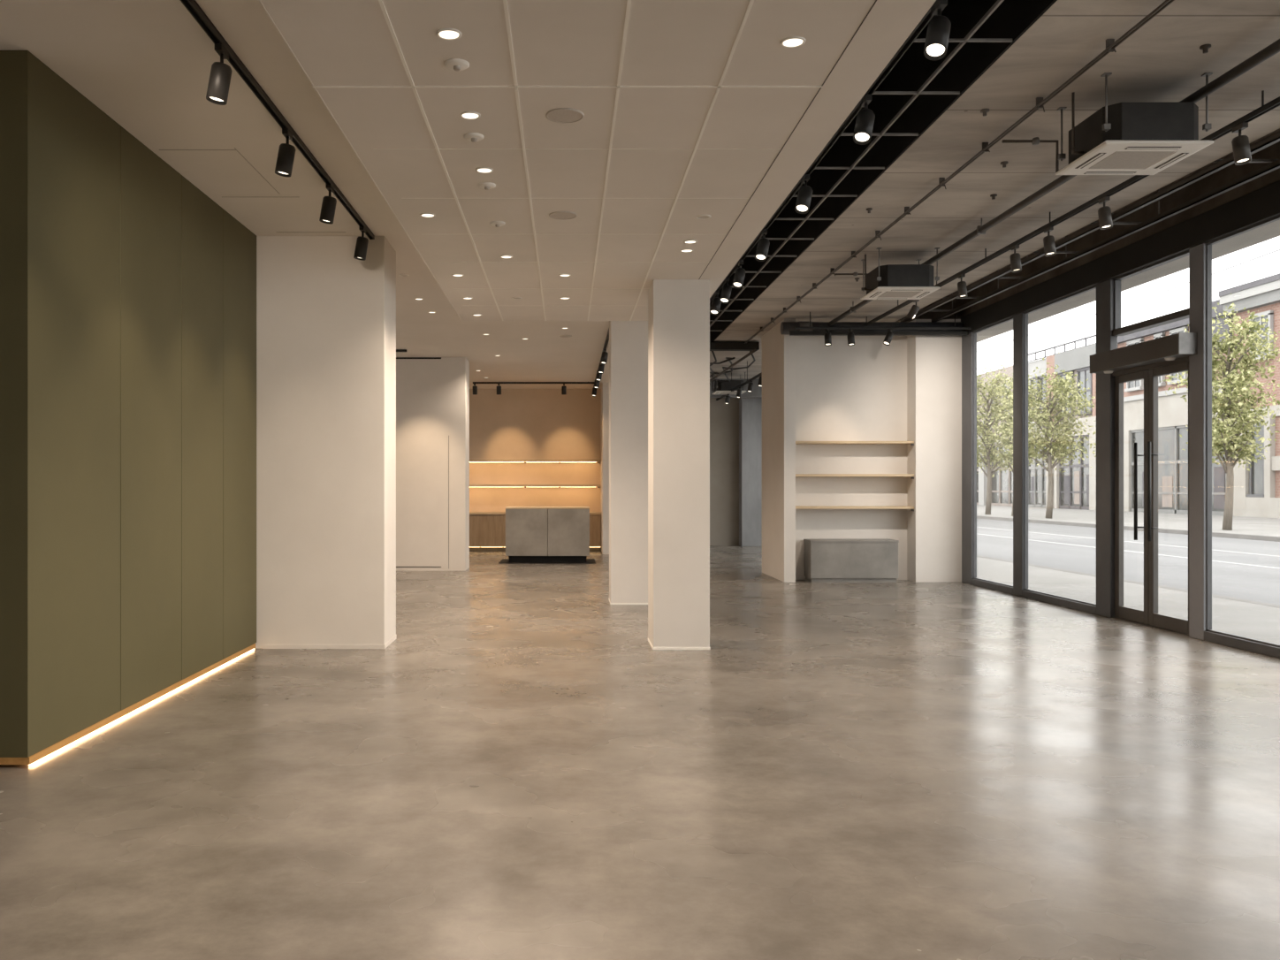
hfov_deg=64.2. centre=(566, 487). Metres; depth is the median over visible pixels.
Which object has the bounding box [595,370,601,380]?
track spotlight
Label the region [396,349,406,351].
ceiling track
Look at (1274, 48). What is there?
ceiling pipe
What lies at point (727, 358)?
cable
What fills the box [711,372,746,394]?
air conditioner
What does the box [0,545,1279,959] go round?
floor
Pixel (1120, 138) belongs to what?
air conditioner
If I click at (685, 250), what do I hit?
recessed light
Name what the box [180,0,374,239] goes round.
ceiling track
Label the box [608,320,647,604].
column
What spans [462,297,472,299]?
recessed light
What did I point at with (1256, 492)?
building
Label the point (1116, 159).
grille
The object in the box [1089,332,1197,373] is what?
operator
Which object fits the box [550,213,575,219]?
grille
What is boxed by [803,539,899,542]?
countertop
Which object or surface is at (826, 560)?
bench
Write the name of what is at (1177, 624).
door
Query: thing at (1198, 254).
post
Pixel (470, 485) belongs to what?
shelf board
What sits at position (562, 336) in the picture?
ceiling speaker
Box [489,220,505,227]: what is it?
smoke detector
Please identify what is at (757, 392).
beam
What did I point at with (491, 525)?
base cabinet
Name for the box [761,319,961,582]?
wall niche
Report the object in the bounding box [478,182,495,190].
smoke detector
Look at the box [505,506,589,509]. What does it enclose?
countertop
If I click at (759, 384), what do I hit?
track spotlight
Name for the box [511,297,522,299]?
recessed light
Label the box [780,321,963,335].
duct
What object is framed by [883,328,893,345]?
track spotlight
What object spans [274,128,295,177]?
track spotlight
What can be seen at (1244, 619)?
sidewalk
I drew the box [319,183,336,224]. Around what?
track spotlight
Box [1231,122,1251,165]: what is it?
track spotlight
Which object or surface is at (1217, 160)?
bracket set
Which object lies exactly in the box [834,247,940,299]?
air conditioner
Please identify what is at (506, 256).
recessed light
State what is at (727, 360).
cable
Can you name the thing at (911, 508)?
niche shelf
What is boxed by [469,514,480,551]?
base cabinet
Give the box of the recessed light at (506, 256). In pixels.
[500,254,512,259]
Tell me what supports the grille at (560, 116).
attached to the ceiling speaker at (560, 115)
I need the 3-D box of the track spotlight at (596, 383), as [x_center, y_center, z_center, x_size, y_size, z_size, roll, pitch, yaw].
[0.541,-1.871,18.186,0.090,0.219,0.136,0,0,31]
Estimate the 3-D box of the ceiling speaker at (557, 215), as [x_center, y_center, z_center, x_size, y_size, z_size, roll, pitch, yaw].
[-0.022,-1.655,6.198,0.170,0.009,0.170,0,0,0]
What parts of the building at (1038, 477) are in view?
display panel, pane, pane, display panel, pane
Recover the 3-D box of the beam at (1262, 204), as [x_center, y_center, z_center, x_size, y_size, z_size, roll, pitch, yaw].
[5.442,-2.195,4.947,0.115,0.250,17.895,0,0,0]
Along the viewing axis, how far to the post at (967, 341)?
13.69 m
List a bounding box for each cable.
[709,350,716,366]
[709,357,733,386]
[709,357,735,377]
[712,350,755,382]
[976,249,1279,351]
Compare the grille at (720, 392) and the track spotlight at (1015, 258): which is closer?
the track spotlight at (1015, 258)
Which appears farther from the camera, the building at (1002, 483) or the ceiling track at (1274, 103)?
the building at (1002, 483)
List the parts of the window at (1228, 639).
sill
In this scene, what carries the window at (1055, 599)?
on the floor
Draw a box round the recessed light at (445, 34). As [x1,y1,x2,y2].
[436,28,461,40]
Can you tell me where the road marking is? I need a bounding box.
[977,533,1279,569]
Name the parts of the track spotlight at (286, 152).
stem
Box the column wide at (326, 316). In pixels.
[254,236,396,648]
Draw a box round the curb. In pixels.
[976,515,1279,541]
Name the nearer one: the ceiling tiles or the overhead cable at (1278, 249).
the ceiling tiles
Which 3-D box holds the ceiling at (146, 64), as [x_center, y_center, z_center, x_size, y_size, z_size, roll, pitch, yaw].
[-1.670,-2.094,8.500,5.860,0.152,25.000,0,0,0]
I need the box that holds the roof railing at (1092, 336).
[1028,334,1096,362]
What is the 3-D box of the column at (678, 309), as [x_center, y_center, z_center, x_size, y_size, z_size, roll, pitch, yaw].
[0.918,-0.190,8.377,0.461,2.980,0.514,0,0,0]
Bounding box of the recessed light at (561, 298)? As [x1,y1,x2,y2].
[559,297,570,299]
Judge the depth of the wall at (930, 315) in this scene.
14.05 m
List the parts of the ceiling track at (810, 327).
rail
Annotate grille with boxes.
[548,110,581,121]
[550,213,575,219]
[719,392,736,394]
[878,291,920,297]
[1089,151,1174,168]
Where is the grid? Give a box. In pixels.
[709,0,1012,331]
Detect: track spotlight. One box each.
[205,43,232,105]
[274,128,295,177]
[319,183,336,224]
[353,226,368,260]
[472,383,477,394]
[496,383,501,394]
[561,383,566,394]
[591,387,596,396]
[594,379,599,388]
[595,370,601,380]
[597,362,604,373]
[600,349,608,364]
[709,290,721,315]
[719,277,731,304]
[724,394,730,403]
[731,259,745,288]
[736,387,741,398]
[746,380,753,392]
[754,228,769,261]
[757,374,761,387]
[794,174,812,213]
[823,328,831,346]
[846,328,854,346]
[853,94,875,144]
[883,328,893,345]
[906,299,919,319]
[923,0,951,60]
[957,274,967,297]
[1009,244,1021,272]
[1043,226,1056,256]
[1097,196,1112,229]
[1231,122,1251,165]
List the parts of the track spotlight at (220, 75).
stem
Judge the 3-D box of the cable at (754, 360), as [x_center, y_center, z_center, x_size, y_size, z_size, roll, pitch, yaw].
[3.007,-2.128,19.150,0.320,0.165,5.509,0,0,0]
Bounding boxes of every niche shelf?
[795,441,914,445]
[795,473,914,479]
[795,505,914,510]
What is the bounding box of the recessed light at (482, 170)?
[475,167,493,173]
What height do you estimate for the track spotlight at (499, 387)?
0.208 m
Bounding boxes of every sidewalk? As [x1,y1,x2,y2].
[976,504,1279,536]
[976,556,1279,644]
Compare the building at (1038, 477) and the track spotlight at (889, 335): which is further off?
the building at (1038, 477)
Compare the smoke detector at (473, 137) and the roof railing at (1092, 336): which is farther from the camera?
the roof railing at (1092, 336)
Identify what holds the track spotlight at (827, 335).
hanging from the ceiling track at (810, 327)
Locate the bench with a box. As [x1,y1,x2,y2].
[803,539,899,582]
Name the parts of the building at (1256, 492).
pane, display panel, display panel, pane, pane, display panel, slate panel, cornice, cornice, pane, pane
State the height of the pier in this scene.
3.620 m
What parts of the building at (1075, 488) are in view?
pane, display panel, pane, display panel, pane, display panel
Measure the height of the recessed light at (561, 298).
0.007 m
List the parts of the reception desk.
panel, panel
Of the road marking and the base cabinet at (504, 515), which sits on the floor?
the base cabinet at (504, 515)
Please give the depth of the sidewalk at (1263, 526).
41.02 m
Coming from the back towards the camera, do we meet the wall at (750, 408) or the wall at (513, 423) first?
the wall at (750, 408)
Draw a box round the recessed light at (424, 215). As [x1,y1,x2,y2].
[419,213,435,217]
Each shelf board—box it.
[469,459,601,463]
[469,484,601,487]
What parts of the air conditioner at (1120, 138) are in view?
hanger rod, hanger rod, panel, hanger rod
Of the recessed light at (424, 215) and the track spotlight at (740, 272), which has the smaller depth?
the recessed light at (424, 215)
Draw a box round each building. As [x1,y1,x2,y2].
[976,365,1013,506]
[1028,354,1058,508]
[1053,342,1096,510]
[1117,273,1279,518]
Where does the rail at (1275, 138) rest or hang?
hanging from the ceiling at (1233, 171)
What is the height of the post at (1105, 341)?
3.370 m
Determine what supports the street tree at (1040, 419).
on the sidewalk at (1263, 526)
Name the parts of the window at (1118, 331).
frame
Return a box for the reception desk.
[505,506,589,562]
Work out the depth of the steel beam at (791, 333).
13.62 m
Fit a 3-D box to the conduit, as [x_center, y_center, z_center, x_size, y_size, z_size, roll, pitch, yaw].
[2.800,-2.257,6.000,0.058,0.082,19.800,0,0,0]
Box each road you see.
[976,518,1279,605]
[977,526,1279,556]
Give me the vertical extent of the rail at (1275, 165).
0.400 m
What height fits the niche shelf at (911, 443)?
0.064 m
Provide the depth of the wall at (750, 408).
22.25 m
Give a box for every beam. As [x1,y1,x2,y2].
[709,342,759,350]
[709,379,761,397]
[789,331,967,335]
[960,180,1279,333]
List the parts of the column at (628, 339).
baseboard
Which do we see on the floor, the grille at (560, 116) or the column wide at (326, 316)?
the column wide at (326, 316)
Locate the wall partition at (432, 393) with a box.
[396,357,469,571]
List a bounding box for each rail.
[900,130,1279,321]
[931,159,1279,321]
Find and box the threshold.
[1112,617,1188,636]
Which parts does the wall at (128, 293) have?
wall panel, wall panel, wall panel, wall panel, wall panel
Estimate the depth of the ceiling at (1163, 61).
6.86 m
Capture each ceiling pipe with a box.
[709,349,756,381]
[828,38,1279,326]
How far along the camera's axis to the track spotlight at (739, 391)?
19.35 m
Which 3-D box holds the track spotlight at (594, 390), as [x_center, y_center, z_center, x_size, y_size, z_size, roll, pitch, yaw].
[0.541,-1.871,19.785,0.090,0.219,0.136,0,0,31]
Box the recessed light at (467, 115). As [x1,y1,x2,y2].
[459,111,480,119]
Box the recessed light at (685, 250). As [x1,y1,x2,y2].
[680,248,693,252]
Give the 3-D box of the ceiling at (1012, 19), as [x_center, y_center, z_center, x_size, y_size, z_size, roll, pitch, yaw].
[1.760,-2.735,9.300,1.160,1.130,26.600,0,0,0]
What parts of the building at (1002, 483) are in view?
pane, display panel, pane, display panel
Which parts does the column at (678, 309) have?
baseboard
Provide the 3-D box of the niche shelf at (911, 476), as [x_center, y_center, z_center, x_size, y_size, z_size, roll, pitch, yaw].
[3.952,-0.147,14.104,1.640,0.064,0.288,0,0,0]
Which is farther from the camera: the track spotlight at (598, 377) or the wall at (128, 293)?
the track spotlight at (598, 377)
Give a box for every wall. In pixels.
[0,50,256,765]
[469,388,601,511]
[709,397,741,545]
[739,397,761,546]
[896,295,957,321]
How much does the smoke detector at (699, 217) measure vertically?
0.007 m
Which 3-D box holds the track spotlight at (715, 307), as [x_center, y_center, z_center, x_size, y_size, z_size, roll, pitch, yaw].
[1.524,-1.877,10.376,0.090,0.246,0.158,0,0,34]
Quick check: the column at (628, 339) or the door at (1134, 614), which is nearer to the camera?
the door at (1134, 614)
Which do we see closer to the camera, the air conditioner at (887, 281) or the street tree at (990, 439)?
the air conditioner at (887, 281)
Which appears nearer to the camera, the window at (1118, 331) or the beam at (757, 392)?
the window at (1118, 331)
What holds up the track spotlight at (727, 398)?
hanging from the ceiling track at (759, 374)
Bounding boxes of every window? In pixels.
[971,316,1013,594]
[1022,285,1096,614]
[1112,250,1188,376]
[1203,214,1279,658]
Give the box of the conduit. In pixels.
[743,0,1174,343]
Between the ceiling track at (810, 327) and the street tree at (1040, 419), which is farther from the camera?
the street tree at (1040, 419)
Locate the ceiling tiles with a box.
[259,0,936,320]
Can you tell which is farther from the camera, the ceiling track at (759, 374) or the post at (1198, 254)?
the ceiling track at (759, 374)
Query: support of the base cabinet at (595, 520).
on the floor
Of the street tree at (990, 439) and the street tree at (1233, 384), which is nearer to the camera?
the street tree at (1233, 384)
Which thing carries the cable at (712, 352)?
hanging from the beam at (757, 392)
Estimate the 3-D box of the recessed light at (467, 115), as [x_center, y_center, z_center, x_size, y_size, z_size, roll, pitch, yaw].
[-0.430,-1.657,4.534,0.092,0.007,0.092,0,0,0]
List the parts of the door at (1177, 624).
handle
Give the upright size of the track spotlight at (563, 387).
0.208 m
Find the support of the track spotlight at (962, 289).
hanging from the ceiling track at (1274, 103)
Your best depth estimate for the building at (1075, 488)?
59.13 m
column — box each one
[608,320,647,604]
[647,279,710,649]
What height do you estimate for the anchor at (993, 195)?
0.035 m
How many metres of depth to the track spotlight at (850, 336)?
13.30 m
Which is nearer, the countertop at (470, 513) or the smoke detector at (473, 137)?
the smoke detector at (473, 137)
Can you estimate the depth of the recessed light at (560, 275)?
7.95 m
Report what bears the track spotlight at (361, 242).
hanging from the ceiling track at (193, 7)
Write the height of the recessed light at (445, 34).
0.007 m
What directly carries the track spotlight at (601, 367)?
hanging from the ceiling track at (607, 335)
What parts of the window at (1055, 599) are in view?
sill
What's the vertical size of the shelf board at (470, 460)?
0.062 m
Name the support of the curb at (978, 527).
on the road at (1243, 582)
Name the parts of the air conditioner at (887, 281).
hanger rod, hanger rod, panel, hanger rod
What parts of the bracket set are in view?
cross arm, cross arm, cross arm, cross arm, cross arm, cross arm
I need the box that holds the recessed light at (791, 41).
[780,36,805,47]
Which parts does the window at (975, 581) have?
sill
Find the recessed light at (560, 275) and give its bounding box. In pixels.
[558,274,571,276]
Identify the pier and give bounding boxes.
[601,382,609,554]
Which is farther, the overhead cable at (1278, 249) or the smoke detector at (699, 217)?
the overhead cable at (1278, 249)
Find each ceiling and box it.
[0,0,609,388]
[709,0,1057,342]
[709,0,1279,379]
[948,128,1279,319]
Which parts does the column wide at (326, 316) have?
baseboard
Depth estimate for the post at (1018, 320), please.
12.14 m
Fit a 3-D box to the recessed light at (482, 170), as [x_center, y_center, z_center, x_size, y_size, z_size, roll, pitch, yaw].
[-0.430,-1.657,5.318,0.092,0.007,0.092,0,0,0]
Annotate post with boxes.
[961,332,973,584]
[1013,312,1024,596]
[1096,278,1117,617]
[1188,243,1206,639]
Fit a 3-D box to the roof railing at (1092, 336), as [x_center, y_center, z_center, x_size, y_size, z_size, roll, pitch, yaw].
[29.975,-8.370,61.630,0.050,0.540,10.982,0,0,0]
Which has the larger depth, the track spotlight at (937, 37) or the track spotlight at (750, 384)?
the track spotlight at (750, 384)
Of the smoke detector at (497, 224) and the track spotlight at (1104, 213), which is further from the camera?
the track spotlight at (1104, 213)
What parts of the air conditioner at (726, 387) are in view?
panel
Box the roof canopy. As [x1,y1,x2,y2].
[976,219,1279,342]
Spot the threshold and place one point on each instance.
(1121, 619)
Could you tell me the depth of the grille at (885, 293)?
10.05 m
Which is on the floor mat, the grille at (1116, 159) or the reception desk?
the reception desk
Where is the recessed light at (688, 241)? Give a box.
[683,239,697,243]
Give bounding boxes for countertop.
[469,511,601,514]
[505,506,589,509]
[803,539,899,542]
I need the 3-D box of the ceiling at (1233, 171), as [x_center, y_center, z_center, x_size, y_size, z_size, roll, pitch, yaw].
[5.065,-2.555,9.300,1.070,0.490,26.600,0,0,0]
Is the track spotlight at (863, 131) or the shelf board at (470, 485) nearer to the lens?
the track spotlight at (863, 131)
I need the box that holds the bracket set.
[918,159,1278,311]
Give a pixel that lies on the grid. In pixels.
(966, 39)
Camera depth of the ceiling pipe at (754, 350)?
16.93 m
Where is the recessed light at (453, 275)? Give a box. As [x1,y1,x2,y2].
[451,274,464,276]
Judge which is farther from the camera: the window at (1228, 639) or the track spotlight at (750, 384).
the track spotlight at (750, 384)
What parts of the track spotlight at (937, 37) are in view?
stem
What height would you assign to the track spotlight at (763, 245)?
0.246 m
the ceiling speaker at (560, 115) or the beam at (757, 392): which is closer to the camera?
the ceiling speaker at (560, 115)
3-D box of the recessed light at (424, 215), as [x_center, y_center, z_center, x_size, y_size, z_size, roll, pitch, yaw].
[-0.846,-1.657,6.198,0.092,0.007,0.092,0,0,0]
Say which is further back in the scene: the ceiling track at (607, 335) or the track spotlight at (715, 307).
the ceiling track at (607, 335)
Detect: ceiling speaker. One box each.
[545,107,584,122]
[548,211,577,219]
[559,335,571,337]
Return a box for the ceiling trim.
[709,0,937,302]
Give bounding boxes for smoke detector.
[444,58,469,71]
[464,132,483,142]
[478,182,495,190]
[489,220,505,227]
[695,214,711,219]
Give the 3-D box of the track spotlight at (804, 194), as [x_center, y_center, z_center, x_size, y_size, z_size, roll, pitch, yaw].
[1.524,-1.877,6.526,0.090,0.246,0.158,0,0,34]
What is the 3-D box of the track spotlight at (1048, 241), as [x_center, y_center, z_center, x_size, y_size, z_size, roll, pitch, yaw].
[4.043,-2.054,8.513,0.092,0.232,0.115,0,0,0]
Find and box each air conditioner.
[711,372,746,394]
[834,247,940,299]
[1001,72,1213,175]
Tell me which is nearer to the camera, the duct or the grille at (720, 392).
the duct
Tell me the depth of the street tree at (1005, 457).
45.45 m
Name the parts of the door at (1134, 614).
handle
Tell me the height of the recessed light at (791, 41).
0.007 m
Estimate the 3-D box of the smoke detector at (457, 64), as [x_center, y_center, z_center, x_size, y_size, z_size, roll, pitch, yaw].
[-0.430,-1.647,3.985,0.096,0.026,0.096,0,0,0]
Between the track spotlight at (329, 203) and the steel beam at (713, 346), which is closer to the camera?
the track spotlight at (329, 203)
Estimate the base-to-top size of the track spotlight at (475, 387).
0.208 m
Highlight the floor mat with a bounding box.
[498,558,595,563]
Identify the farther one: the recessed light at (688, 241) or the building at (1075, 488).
the building at (1075, 488)
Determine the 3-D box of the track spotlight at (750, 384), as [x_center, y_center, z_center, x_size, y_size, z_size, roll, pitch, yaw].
[3.287,-1.796,18.187,0.092,0.208,0.131,0,0,43]
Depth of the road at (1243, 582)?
20.80 m
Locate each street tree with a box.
[976,358,1013,514]
[983,351,1096,518]
[990,373,1036,516]
[1159,292,1279,530]
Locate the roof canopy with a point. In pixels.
(1268, 232)
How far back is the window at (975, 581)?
13.55 m
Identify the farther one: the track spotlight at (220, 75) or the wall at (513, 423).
the wall at (513, 423)
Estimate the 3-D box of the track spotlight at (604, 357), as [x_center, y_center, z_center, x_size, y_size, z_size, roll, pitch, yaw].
[0.541,-1.871,14.585,0.090,0.219,0.136,0,0,31]
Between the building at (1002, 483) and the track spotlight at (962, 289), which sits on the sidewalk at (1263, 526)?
the building at (1002, 483)
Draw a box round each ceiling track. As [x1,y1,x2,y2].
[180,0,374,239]
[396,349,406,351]
[472,381,594,383]
[593,327,609,387]
[716,360,761,400]
[794,312,971,329]
[864,90,1279,326]
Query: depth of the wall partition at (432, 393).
15.80 m
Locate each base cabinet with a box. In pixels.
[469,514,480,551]
[480,514,502,551]
[502,514,505,551]
[589,514,601,551]
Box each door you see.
[1114,369,1148,624]
[1147,361,1188,633]
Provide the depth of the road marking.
21.27 m
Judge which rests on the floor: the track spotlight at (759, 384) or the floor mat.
the floor mat

